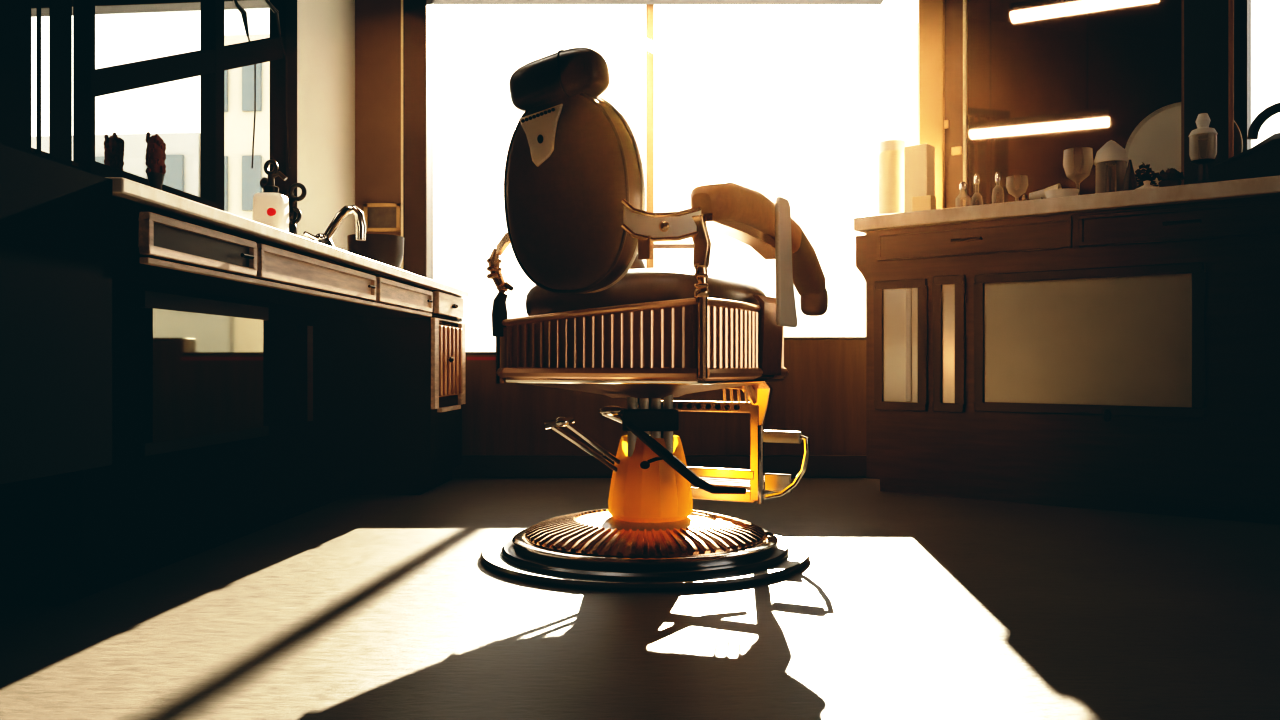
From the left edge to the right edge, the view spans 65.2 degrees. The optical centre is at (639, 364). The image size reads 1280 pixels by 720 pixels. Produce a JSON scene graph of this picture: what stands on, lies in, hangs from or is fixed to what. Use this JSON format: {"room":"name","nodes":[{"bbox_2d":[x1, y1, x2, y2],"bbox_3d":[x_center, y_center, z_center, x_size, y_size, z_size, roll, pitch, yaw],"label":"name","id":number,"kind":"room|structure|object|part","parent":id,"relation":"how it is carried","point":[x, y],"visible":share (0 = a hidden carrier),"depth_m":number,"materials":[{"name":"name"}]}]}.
{"room":"salon","nodes":[
{"label":"salon","id":0,"kind":"room"},
{"bbox_2d":[31,0,354,251],"bbox_3d":[-1.363,-0.920,0.875,0.100,2.750,6.563,0,0,3],"label":"wall","id":1,"kind":"structure","parent":0,"point":[325,28],"depth_m":3.72,"materials":[{"name":"paint"}]},
{"bbox_2d":[0,0,296,234],"bbox_3d":[-1.207,-0.995,2.651,0.034,1.400,1.434,0,0,3],"label":"mirror","id":2,"kind":"object","parent":1,"relation":"attached to","point":[84,83],"visible":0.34,"depth_m":2.55,"materials":[{"name":"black mirror"}]},
{"bbox_3d":[-1.247,-1.045,2.078,0.005,1.200,0.070,0,0,3],"label":"glass","id":3,"kind":"part","parent":2,"relation":"part of","materials":[{"name":"white mirror"}]},
{"bbox_3d":[-1.214,-1.020,2.747,0.005,1.250,1.062,0,0,3],"label":"glass","id":4,"kind":"part","parent":2,"relation":"part of","materials":[{"name":"white mirror"}]},
{"bbox_2d":[355,0,865,454],"bbox_3d":[-0.087,-0.920,4.100,2.234,2.750,0.100,0,0,0],"label":"wall","id":5,"kind":"structure","parent":0,"point":[822,394],"depth_m":4.05,"materials":[{"name":"brown wood"}]},
{"bbox_2d":[364,203,400,231],"bbox_3d":[-1.041,-0.595,4.039,0.146,0.113,0.018,0,0,0],"label":"picture frame","id":6,"kind":"object","parent":5,"relation":"attached to","point":[379,217],"visible":0.9,"depth_m":4.04,"materials":[{"name":"brown paint"}]},
{"bbox_2d":[368,207,395,227],"bbox_3d":[-1.041,-0.595,4.044,0.118,0.085,0.008,0,0,0],"label":"print","id":7,"kind":"object","parent":6,"relation":"attached to","point":[378,217],"depth_m":4.04},
{"bbox_2d":[467,357,495,359],"bbox_3d":[-0.330,-0.026,4.046,0.740,0.014,0.010,0,0,0],"label":"trim","id":8,"kind":"structure","parent":5,"relation":"attached to","point":[468,358],"depth_m":4.04,"materials":[{"name":"red wood"}]},
{"bbox_2d":[401,0,882,354],"bbox_3d":[0.018,-0.798,4.090,1.964,1.514,0.140,0,0,0],"label":"window","id":9,"kind":"structure","parent":5,"relation":"in","point":[416,15],"depth_m":4.02,"materials":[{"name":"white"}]},
{"bbox_2d":[452,455,865,477],"bbox_3d":[-0.077,0.410,4.038,2.154,0.090,0.024,0,0,0],"label":"baseboard","id":10,"kind":"structure","parent":5,"relation":"attached to","point":[472,466],"depth_m":4.03,"materials":[{"name":"black wood"}]},
{"bbox_2d":[0,478,1279,719],"bbox_3d":[1.650,0.485,0.785,7.700,0.060,6.770,0,0,0],"label":"floor","id":11,"kind":"structure","parent":0,"point":[903,606],"depth_m":1.77,"materials":[{"name":"wood"}]},
{"bbox_2d":[0,144,111,483],"bbox_3d":[-1.056,0.084,1.250,0.475,0.742,0.600,0,0,0],"label":"base cabinet","id":12,"kind":"object","parent":11,"relation":"on","point":[56,218],"visible":1,"depth_m":1.41,"materials":[{"name":"black wood"}]},
{"bbox_2d":[0,196,461,605],"bbox_3d":[-0.971,0.095,2.765,0.462,0.720,2.453,0,0,3],"label":"vanity cabinet","id":13,"kind":"object","parent":11,"relation":"on","point":[236,357],"visible":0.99,"depth_m":2.26,"materials":[{"name":"black wood"}]},
{"bbox_3d":[-0.806,-0.217,1.850,0.018,0.071,0.413,0,0,3],"label":"drawer","id":14,"kind":"part","parent":13,"relation":"part of","materials":[{"name":"brown wood"}]},
{"bbox_3d":[-0.811,-0.217,1.850,0.008,0.043,0.381,0,0,3],"label":"drawer panel","id":15,"kind":"part","parent":13,"relation":"part of","materials":[{"name":"brown wood"}]},
{"bbox_3d":[-1.021,0.018,2.389,0.010,0.345,0.614,0,0,3],"label":"door frame","id":16,"kind":"part","parent":13,"relation":"part of","materials":[{"name":"black wood"}]},
{"bbox_3d":[-1.020,0.022,2.384,0.012,0.285,0.549,0,0,3],"label":"glass door","id":17,"kind":"part","parent":13,"relation":"part of","materials":[{"name":"beige"}]},
{"bbox_3d":[-0.783,-0.217,1.994,0.008,0.007,0.040,0,0,6],"label":"handle","id":18,"kind":"part","parent":13,"relation":"part of","materials":[{"name":"black"}]},
{"bbox_3d":[-0.772,-0.172,2.552,0.016,0.011,1.814,0,0,3],"label":"rail","id":19,"kind":"part","parent":13,"relation":"part of","materials":[{"name":"brown wood"}]},
{"bbox_2d":[105,177,468,297],"bbox_3d":[-0.972,-0.280,2.766,0.459,0.025,2.454,0,0,3],"label":"countertop","id":20,"kind":"structure","parent":13,"relation":"on","point":[123,188],"depth_m":2.03,"materials":[{"name":"white stone"}]},
{"bbox_2d":[145,132,165,189],"bbox_3d":[-1.175,-0.427,2.427,0.046,0.270,0.045,0,0,0],"label":"brush","id":21,"kind":"object","parent":20,"relation":"on","point":[155,158],"visible":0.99,"depth_m":2.41,"materials":[{"name":"black plastic"}]},
{"bbox_3d":[-1.175,-0.378,2.427,0.040,0.171,0.040,0,0,0],"label":"handle","id":22,"kind":"part","parent":21,"relation":"part of","materials":[{"name":"black plastic"}]},
{"bbox_2d":[253,159,288,231],"bbox_3d":[-0.866,-0.388,2.352,0.075,0.191,0.073,0,0,0],"label":"pump bottle","id":23,"kind":"object","parent":20,"relation":"on","point":[270,207],"visible":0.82,"depth_m":2.32,"materials":[{"name":"white plastic"}]},
{"bbox_2d":[288,183,306,234],"bbox_3d":[-0.845,-0.366,2.413,0.060,0.148,0.060,0,0,-43],"label":"scissors","id":24,"kind":"object","parent":20,"relation":"on","point":[292,223],"visible":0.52,"depth_m":2.41,"materials":[{"name":"black plastic"}]},
{"bbox_2d":[303,205,365,247],"bbox_3d":[-0.825,-0.362,2.692,0.165,0.139,0.070,0,0,-28],"label":"faucet","id":25,"kind":"object","parent":20,"relation":"on","point":[324,238],"visible":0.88,"depth_m":2.68,"materials":[{"name":"silver metal"}]},
{"bbox_3d":[-0.865,-0.338,2.657,0.067,0.029,0.032,0,0,-40],"label":"handle","id":26,"kind":"part","parent":25,"relation":"part of","materials":[{"name":"silver metal"}]},
{"bbox_3d":[-0.801,-0.374,2.693,0.124,0.114,0.028,0,0,-15],"label":"spout","id":27,"kind":"part","parent":25,"relation":"part of","materials":[{"name":"silver metal"}]},
{"bbox_2d":[347,234,403,268],"bbox_3d":[-0.862,-0.355,3.266,0.180,0.125,0.180,0,0,0],"label":"basin","id":28,"kind":"object","parent":20,"relation":"in","point":[387,249],"visible":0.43,"depth_m":3.19,"materials":[{"name":"ceramic"}]},
{"bbox_3d":[-0.984,0.025,2.937,0.032,0.280,0.045,0,0,0],"label":"post","id":29,"kind":"part","parent":13,"relation":"part of","materials":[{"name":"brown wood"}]},
{"bbox_3d":[-0.776,-0.217,2.456,0.018,0.071,0.762,0,0,3],"label":"drawer","id":30,"kind":"part","parent":13,"relation":"part of","materials":[{"name":"brown wood"}]},
{"bbox_3d":[-0.781,-0.217,2.456,0.008,0.043,0.729,0,0,3],"label":"drawer panel","id":31,"kind":"part","parent":13,"relation":"part of","materials":[{"name":"brown wood"}]},
{"bbox_3d":[-0.740,-0.217,3.164,0.018,0.071,0.593,0,0,3],"label":"drawer","id":32,"kind":"part","parent":13,"relation":"part of","materials":[{"name":"brown wood"}]},
{"bbox_3d":[-0.745,-0.217,3.164,0.008,0.043,0.560,0,0,3],"label":"drawer panel","id":33,"kind":"part","parent":13,"relation":"part of","materials":[{"name":"brown wood"}]},
{"bbox_2d":[350,291,465,494],"bbox_3d":[-0.923,0.098,3.736,0.485,0.715,0.477,0,0,0],"label":"base cabinet","id":34,"kind":"object","parent":11,"relation":"on","point":[413,370],"visible":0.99,"depth_m":3.50,"materials":[{"name":"black wood"}]},
{"bbox_3d":[-0.713,-0.006,3.736,0.016,0.322,0.478,0,0,3],"label":"frame","id":35,"kind":"part","parent":34,"relation":"part of","materials":[{"name":"brown wood"}]},
{"bbox_3d":[-0.710,-0.221,3.721,0.021,0.078,0.388,0,0,3],"label":"drawer","id":36,"kind":"part","parent":34,"relation":"part of","materials":[{"name":"brown wood"}]},
{"bbox_3d":[-0.715,-0.015,3.729,0.011,0.260,0.343,0,0,3],"label":"door","id":37,"kind":"part","parent":34,"relation":"part of","materials":[{"name":"brown wood"}]},
{"bbox_2d":[480,48,827,589],"bbox_3d":[0.026,-0.094,2.417,0.778,1.099,0.899,0,0,28],"label":"barber chair","id":38,"kind":"object","parent":11,"relation":"on","point":[599,320],"visible":1,"depth_m":2.12,"materials":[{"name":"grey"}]},
{"bbox_3d":[-0.318,-0.117,2.269,0.036,0.105,0.036,0,0,0],"label":"post","id":39,"kind":"part","parent":38,"relation":"part of","materials":[{"name":"black metal"}]},
{"bbox_3d":[-0.327,-0.029,2.337,0.019,0.143,0.020,0,0,0],"label":"corner post","id":40,"kind":"part","parent":38,"relation":"part of","materials":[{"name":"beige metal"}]},
{"bbox_3d":[-0.311,-0.037,2.287,0.028,0.131,0.108,0,0,-12],"label":"ribbed panel","id":41,"kind":"part","parent":38,"relation":"part of","materials":[{"name":"orange metal"}]},
{"bbox_3d":[-0.201,-0.470,2.057,0.107,0.120,0.016,0,0,29],"label":"headrest plate","id":42,"kind":"part","parent":38,"relation":"part of","materials":[{"name":"metal"}]},
{"bbox_3d":[-0.140,-0.360,2.105,0.302,0.417,0.138,0,0,28],"label":"backrest","id":43,"kind":"part","parent":38,"relation":"part of","materials":[{"name":"leather"}]},
{"bbox_3d":[-0.117,0.195,2.343,0.214,0.153,0.029,0,0,-5],"label":"recline lever","id":44,"kind":"part","parent":38,"relation":"part of","materials":[{"name":"silver metal"}]},
{"bbox_3d":[-0.095,-0.054,2.118,0.470,0.166,0.050,0,0,27],"label":"ribbed panel","id":45,"kind":"part","parent":38,"relation":"part of","materials":[{"name":"brown wood"}]},
{"bbox_3d":[-0.055,0.120,2.330,0.080,0.050,0.036,0,0,0],"label":"release handle","id":46,"kind":"part","parent":38,"relation":"part of","materials":[{"name":"silver metal"}]},
{"bbox_3d":[-0.125,-0.363,2.133,0.305,0.418,0.044,0,0,28],"label":"trim","id":47,"kind":"part","parent":38,"relation":"part of","materials":[{"name":"brown leather"}]},
{"bbox_3d":[-0.022,-0.257,2.836,0.072,0.181,0.205,0,0,28],"label":"armrest","id":48,"kind":"part","parent":38,"relation":"part of","materials":[{"name":"leather"}]},
{"bbox_2d":[526,268,765,315],"bbox_3d":[0.024,-0.142,2.401,0.504,0.164,0.504,0,0,27],"label":"seat cushion","id":49,"kind":"object","parent":38,"relation":"on","point":[633,286],"depth_m":2.16,"materials":[{"name":"leather"}]},
{"bbox_3d":[0.032,0.219,2.250,0.064,0.030,0.016,0,0,0],"label":"lever knob","id":50,"kind":"part","parent":38,"relation":"part of","materials":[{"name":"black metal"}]},
{"bbox_3d":[0.045,-0.285,1.987,0.168,0.085,0.028,0,0,-17],"label":"bracket trim","id":51,"kind":"part","parent":38,"relation":"part of","materials":[{"name":"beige metal"}]},
{"bbox_3d":[0.101,0.210,2.260,0.276,0.162,0.054,0,0,9],"label":"pump lever","id":52,"kind":"part","parent":38,"relation":"part of","materials":[{"name":"black metal"}]},
{"bbox_3d":[0.123,-0.166,2.020,0.030,0.081,0.030,0,0,0],"label":"post","id":53,"kind":"part","parent":38,"relation":"part of","materials":[{"name":"beige metal"}]},
{"bbox_3d":[0.117,-0.250,2.019,0.048,0.100,0.029,0,0,28],"label":"post arm","id":54,"kind":"part","parent":38,"relation":"part of","materials":[{"name":"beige metal"}]},
{"bbox_3d":[0.126,-0.066,2.017,0.028,0.185,0.028,0,0,0],"label":"corner post","id":55,"kind":"part","parent":38,"relation":"part of","materials":[{"name":"beige metal"}]},
{"bbox_3d":[0.150,0.220,2.656,0.361,0.270,0.023,0,0,28],"label":"footrest frame","id":56,"kind":"part","parent":38,"relation":"part of","materials":[{"name":"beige metal"}]},
{"bbox_3d":[0.202,-0.054,2.155,0.036,0.167,0.298,0,0,28],"label":"ribbed panel","id":57,"kind":"part","parent":38,"relation":"part of","materials":[{"name":"brown wood"}]},
{"bbox_3d":[0.225,-0.282,2.215,0.050,0.055,0.430,0,0,28],"label":"arm rail","id":58,"kind":"part","parent":38,"relation":"part of","materials":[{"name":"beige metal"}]},
{"bbox_3d":[0.309,0.255,2.561,0.015,0.200,0.016,0,0,0],"label":"step rod","id":59,"kind":"part","parent":38,"relation":"part of","materials":[{"name":"yellow metal"}]},
{"bbox_3d":[0.352,0.300,2.549,0.072,0.045,0.012,0,0,28],"label":"step plate","id":60,"kind":"part","parent":38,"relation":"part of","materials":[{"name":"silver metal"}]},
{"bbox_3d":[0.337,-0.054,2.418,0.028,0.166,0.045,0,0,28],"label":"ribbed panel","id":61,"kind":"part","parent":38,"relation":"part of","materials":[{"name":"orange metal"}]},
{"bbox_3d":[0.343,-0.238,2.342,0.012,0.297,0.129,0,0,28],"label":"arm plate","id":62,"kind":"part","parent":38,"relation":"part of","materials":[{"name":"silver metal"}]},
{"bbox_3d":[0.419,-0.257,2.569,0.072,0.183,0.259,0,0,28],"label":"armrest","id":63,"kind":"part","parent":38,"relation":"part of","materials":[{"name":"leather"}]},
{"bbox_2d":[856,195,1279,524],"bbox_3d":[1.775,-0.011,3.096,2.285,0.933,0.500,0,0,38],"label":"base cabinet","id":64,"kind":"object","parent":11,"relation":"on","point":[1127,359],"visible":1,"depth_m":3.13,"materials":[{"name":"brown wood"}]},
{"bbox_3d":[0.913,-0.069,3.494,0.129,0.397,0.008,0,0,38],"label":"glass panel","id":65,"kind":"part","parent":64,"relation":"part of","materials":[{"name":"beige glass"}]},
{"bbox_3d":[0.910,-0.069,3.490,0.195,0.457,0.018,0,0,38],"label":"panel frame","id":66,"kind":"part","parent":64,"relation":"part of","materials":[{"name":"black wood"}]},
{"bbox_3d":[1.048,-0.071,3.389,0.045,0.403,0.008,0,0,38],"label":"glass panel","id":67,"kind":"part","parent":64,"relation":"part of","materials":[{"name":"beige glass"}]},
{"bbox_3d":[1.045,-0.071,3.385,0.111,0.463,0.018,0,0,38],"label":"panel frame","id":68,"kind":"part","parent":64,"relation":"part of","materials":[{"name":"black wood"}]},
{"bbox_3d":[1.089,-0.418,3.331,0.100,0.010,0.025,0,0,38],"label":"handle","id":69,"kind":"part","parent":64,"relation":"part of","materials":[{"name":"black metal"}]},
{"bbox_3d":[1.099,-0.418,3.344,0.652,0.097,0.016,0,0,38],"label":"drawer","id":70,"kind":"part","parent":64,"relation":"part of","materials":[{"name":"brown wood"}]},
{"bbox_2d":[854,175,1279,232],"bbox_3d":[1.796,-0.503,3.079,2.230,0.048,0.508,0,0,38],"label":"countertop","id":71,"kind":"structure","parent":64,"relation":"on","point":[1269,185],"depth_m":3.10,"materials":[{"name":"stone"}]},
{"bbox_2d":[878,139,904,214],"bbox_3d":[0.980,-0.701,3.889,0.104,0.348,0.104,0,0,0],"label":"canister","id":72,"kind":"object","parent":71,"relation":"on","point":[891,156],"visible":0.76,"depth_m":3.84,"materials":[{"name":"beige paint"}]},
{"bbox_3d":[0.980,-0.851,3.889,0.096,0.049,0.096,0,0,0],"label":"lid","id":73,"kind":"part","parent":72,"relation":"part of","materials":[{"name":"white plastic"}]},
{"bbox_2d":[904,144,934,211],"bbox_3d":[1.062,-0.678,3.799,0.091,0.301,0.080,0,0,38],"label":"carton","id":74,"kind":"object","parent":71,"relation":"on","point":[919,160],"visible":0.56,"depth_m":3.77,"materials":[{"name":"white cardboard"}]},
{"bbox_2d":[912,195,935,211],"bbox_3d":[1.042,-0.572,3.668,0.072,0.089,0.050,0,0,38],"label":"soap box","id":75,"kind":"object","parent":71,"relation":"on","point":[919,203],"visible":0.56,"depth_m":3.65,"materials":[{"name":"beige cardboard"}]},
{"bbox_2d":[955,182,970,206],"bbox_3d":[1.135,-0.585,3.514,0.052,0.116,0.052,0,0,0],"label":"bottle","id":76,"kind":"object","parent":71,"relation":"on","point":[962,186],"visible":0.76,"depth_m":3.50,"materials":[{"name":"clear glass"}]},
{"bbox_2d":[971,174,982,204],"bbox_3d":[1.187,-0.600,3.523,0.044,0.146,0.044,0,0,0],"label":"bottle","id":77,"kind":"object","parent":71,"relation":"on","point":[977,176],"visible":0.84,"depth_m":3.52,"materials":[{"name":"clear glass"}]},
{"bbox_2d":[992,172,1003,203],"bbox_3d":[1.259,-0.603,3.518,0.042,0.152,0.042,0,0,0],"label":"bottle","id":78,"kind":"object","parent":71,"relation":"on","point":[997,175],"visible":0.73,"depth_m":3.51,"materials":[{"name":"clear glass"}]},
{"bbox_2d":[1006,176,1027,200],"bbox_3d":[1.274,-0.581,3.380,0.072,0.108,0.072,0,0,0],"label":"goblet","id":79,"kind":"object","parent":71,"relation":"on","point":[1027,176],"visible":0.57,"depth_m":3.38,"materials":[{"name":"clear glass"}]},
{"bbox_2d":[1029,184,1061,199],"bbox_3d":[1.338,-0.561,3.305,0.098,0.067,0.059,0,0,37],"label":"brush","id":80,"kind":"object","parent":71,"relation":"on","point":[1040,194],"visible":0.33,"depth_m":3.30,"materials":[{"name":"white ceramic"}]},
{"bbox_3d":[1.320,-0.567,3.317,0.054,0.033,0.032,0,0,37],"label":"handle","id":81,"kind":"part","parent":80,"relation":"part of","materials":[{"name":"white ceramic"}]},
{"bbox_2d":[1045,188,1079,197],"bbox_3d":[1.352,-0.542,3.204,0.104,0.030,0.104,0,0,0],"label":"glass dish","id":82,"kind":"object","parent":71,"relation":"on","point":[1063,192],"visible":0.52,"depth_m":3.16,"materials":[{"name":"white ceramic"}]},
{"bbox_2d":[1063,148,1093,184],"bbox_3d":[1.419,-0.612,3.241,0.092,0.170,0.092,0,0,0],"label":"goblet","id":83,"kind":"object","parent":71,"relation":"on","point":[1076,180],"visible":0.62,"depth_m":3.24,"materials":[{"name":"clear glass"}]},
{"bbox_2d":[1094,140,1127,192],"bbox_3d":[1.515,-0.625,3.217,0.100,0.197,0.100,0,0,0],"label":"jar","id":84,"kind":"object","parent":71,"relation":"on","point":[1111,153],"visible":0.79,"depth_m":3.19,"materials":[{"name":"clear glass"}]},
{"bbox_3d":[1.515,-0.686,3.217,0.100,0.075,0.100,0,0,0],"label":"lid","id":85,"kind":"part","parent":84,"relation":"part of","materials":[{"name":"white ceramic"}]},
{"bbox_2d":[1122,160,1136,190],"bbox_3d":[1.519,-0.581,3.100,0.044,0.108,0.044,0,0,0],"label":"bottle","id":86,"kind":"object","parent":71,"relation":"on","point":[1130,183],"visible":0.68,"depth_m":3.09,"materials":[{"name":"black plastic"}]},
{"bbox_2d":[1136,180,1155,188],"bbox_3d":[1.538,-0.544,3.034,0.068,0.034,0.068,0,0,0],"label":"dish","id":87,"kind":"object","parent":71,"relation":"on","point":[1147,182],"visible":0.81,"depth_m":3.02,"materials":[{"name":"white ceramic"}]},
{"bbox_2d":[1135,162,1158,187],"bbox_3d":[1.618,-0.591,3.214,0.086,0.127,0.092,0,0,0],"label":"potted plant","id":88,"kind":"object","parent":71,"relation":"on","point":[1146,175],"visible":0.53,"depth_m":3.20,"materials":[{"name":"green plant"}]},
{"bbox_2d":[1155,168,1184,186],"bbox_3d":[1.623,-0.565,3.059,0.085,0.075,0.088,0,0,0],"label":"potted plant","id":89,"kind":"object","parent":71,"relation":"on","point":[1171,177],"visible":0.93,"depth_m":3.04,"materials":[{"name":"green plant"}]},
{"bbox_3d":[1.621,-0.544,3.058,0.064,0.035,0.064,0,0,0],"label":"pot","id":90,"kind":"part","parent":89,"relation":"part of","materials":[{"name":"grey ceramic"}]},
{"bbox_2d":[1124,102,1242,186],"bbox_3d":[1.814,-0.708,3.348,0.356,0.344,0.025,0,0,38],"label":"oval tray","id":91,"kind":"object","parent":71,"relation":"on","point":[1155,141],"visible":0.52,"depth_m":3.39,"materials":[{"name":"white ceramic"}]},
{"bbox_2d":[1188,113,1217,183],"bbox_3d":[1.659,-0.634,2.946,0.080,0.214,0.080,0,0,0],"label":"bottle","id":92,"kind":"object","parent":71,"relation":"on","point":[1203,131],"visible":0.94,"depth_m":2.93,"materials":[{"name":"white ceramic"}]},
{"bbox_2d":[1193,103,1279,181],"bbox_3d":[1.929,-0.651,2.957,0.500,0.249,0.219,0,0,38],"label":"bag","id":93,"kind":"object","parent":71,"relation":"on","point":[1263,159],"visible":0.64,"depth_m":2.94,"materials":[{"name":"black leather"}]},
{"bbox_3d":[1.900,-0.726,2.941,0.197,0.101,0.028,0,0,38],"label":"handle","id":94,"kind":"part","parent":93,"relation":"part of","materials":[{"name":"black leather"}]},
{"bbox_3d":[1.383,-0.072,3.127,0.610,0.395,0.008,0,0,38],"label":"glass door","id":95,"kind":"part","parent":64,"relation":"part of","materials":[{"name":"glass"}]},
{"bbox_3d":[1.380,-0.072,3.123,0.676,0.455,0.018,0,0,38],"label":"panel frame","id":96,"kind":"part","parent":64,"relation":"part of","materials":[{"name":"black wood"}]},
{"bbox_3d":[1.431,0.155,3.064,0.024,0.040,0.024,0,0,0],"label":"door knob","id":97,"kind":"part","parent":64,"relation":"part of","materials":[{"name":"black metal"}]},
{"bbox_3d":[1.603,-0.418,2.951,0.582,0.097,0.018,0,0,38],"label":"drawer","id":98,"kind":"part","parent":64,"relation":"part of","materials":[{"name":"brown wood"}]},
{"bbox_3d":[1.592,-0.418,2.938,0.100,0.010,0.025,0,0,38],"label":"handle","id":99,"kind":"part","parent":64,"relation":"part of","materials":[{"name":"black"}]},
{"bbox_2d":[918,0,919,144],"bbox_3d":[1.140,-0.920,3.979,0.028,2.750,0.100,0,0,38],"label":"wall","id":100,"kind":"structure","parent":0,"point":[918,0],"depth_m":3.95,"materials":[{"name":"beige paint"}]},
{"bbox_2d":[945,0,1239,207],"bbox_3d":[1.573,-0.920,3.641,1.070,2.750,0.100,0,0,38],"label":"frame","id":101,"kind":"structure","parent":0,"point":[953,8],"depth_m":3.86,"materials":[{"name":"brown wood"}]},
{"bbox_2d":[920,0,944,208],"bbox_3d":[1.140,-1.413,3.903,0.096,1.765,0.020,0,0,38],"label":"wall","id":102,"kind":"structure","parent":101,"relation":"attached to","point":[932,12],"depth_m":3.89,"materials":[{"name":"brown paint"}]},
{"bbox_2d":[944,120,948,128],"bbox_3d":[1.178,-0.932,3.880,0.038,0.032,0.010,0,0,38],"label":"switch plate","id":103,"kind":"object","parent":101,"relation":"attached to","point":[946,122],"visible":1,"depth_m":3.87,"materials":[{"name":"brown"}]},
{"bbox_2d":[951,146,961,155],"bbox_3d":[1.218,-0.824,3.849,0.038,0.032,0.010,0,0,38],"label":"switch plate","id":104,"kind":"object","parent":101,"relation":"attached to","point":[957,150],"visible":1,"depth_m":3.84,"materials":[{"name":"brown"}]},
{"bbox_2d":[963,0,1183,205],"bbox_3d":[1.525,-1.188,3.576,0.758,1.315,0.058,0,0,38],"label":"wall mirror","id":105,"kind":"object","parent":101,"relation":"attached to","point":[1043,79],"visible":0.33,"depth_m":3.61,"materials":[{"name":"beige mirror"}]},
{"bbox_2d":[1184,0,1227,184],"bbox_3d":[1.875,-1.411,3.296,0.137,1.764,0.068,0,0,38],"label":"pillar","id":106,"kind":"structure","parent":101,"relation":"attached to","point":[1205,21],"depth_m":3.27,"materials":[{"name":"black wood"}]},
{"bbox_2d":[1228,0,1233,157],"bbox_3d":[1.904,-1.411,3.220,0.014,1.764,0.014,0,0,38],"label":"trim","id":107,"kind":"structure","parent":101,"relation":"attached to","point":[1230,2],"depth_m":3.21,"materials":[{"name":"brown wood"}]},
{"bbox_3d":[1.650,-2.325,0.785,7.700,0.060,6.770,0,0,0],"label":"ceiling","id":108,"kind":"structure","parent":0,"visible":0},
{"bbox_2d":[264,0,290,167],"bbox_3d":[-1.141,-1.464,3.124,0.018,1.662,0.187,0,0,6],"label":"hanging cord","id":109,"kind":"object","parent":108,"relation":"hanging from","point":[275,11],"visible":1,"depth_m":3.17,"materials":[{"name":"black plastic"}]},
{"label":"outside","id":110,"kind":"structure","parent":0,"visible":0},
{"bbox_3d":[5.000,0.485,32.085,70.000,0.040,55.830,0,0,0],"label":"pavement","id":111,"kind":"object","parent":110,"visible":0},
{"bbox_2d":[646,4,653,267],"bbox_3d":[0.084,-1.745,8.400,0.140,4.420,0.140,0,0,0],"label":"porch post","id":112,"kind":"object","parent":111,"relation":"on","point":[649,7],"visible":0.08,"depth_m":8.37,"materials":[{"name":"brown paint"}]},
{"bbox_2d":[865,23,917,336],"bbox_3d":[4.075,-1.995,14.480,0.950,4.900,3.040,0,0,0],"label":"building","id":113,"kind":"structure","parent":111,"relation":"on","point":[891,96],"depth_m":14.43,"materials":[{"name":"grey"}]},
{"bbox_3d":[2.090,-0.045,3.237,0.253,1.000,0.228,0,0,0],"label":"wall","id":114,"kind":"structure","parent":0,"visible":0},
{"bbox_2d":[1236,0,1250,151],"bbox_3d":[2.092,-1.410,3.223,0.283,1.770,0.120,0,0,38],"label":"window","id":115,"kind":"structure","parent":114,"relation":"in","point":[1245,5],"depth_m":3.27,"materials":[{"name":"black metal"}]}
]}

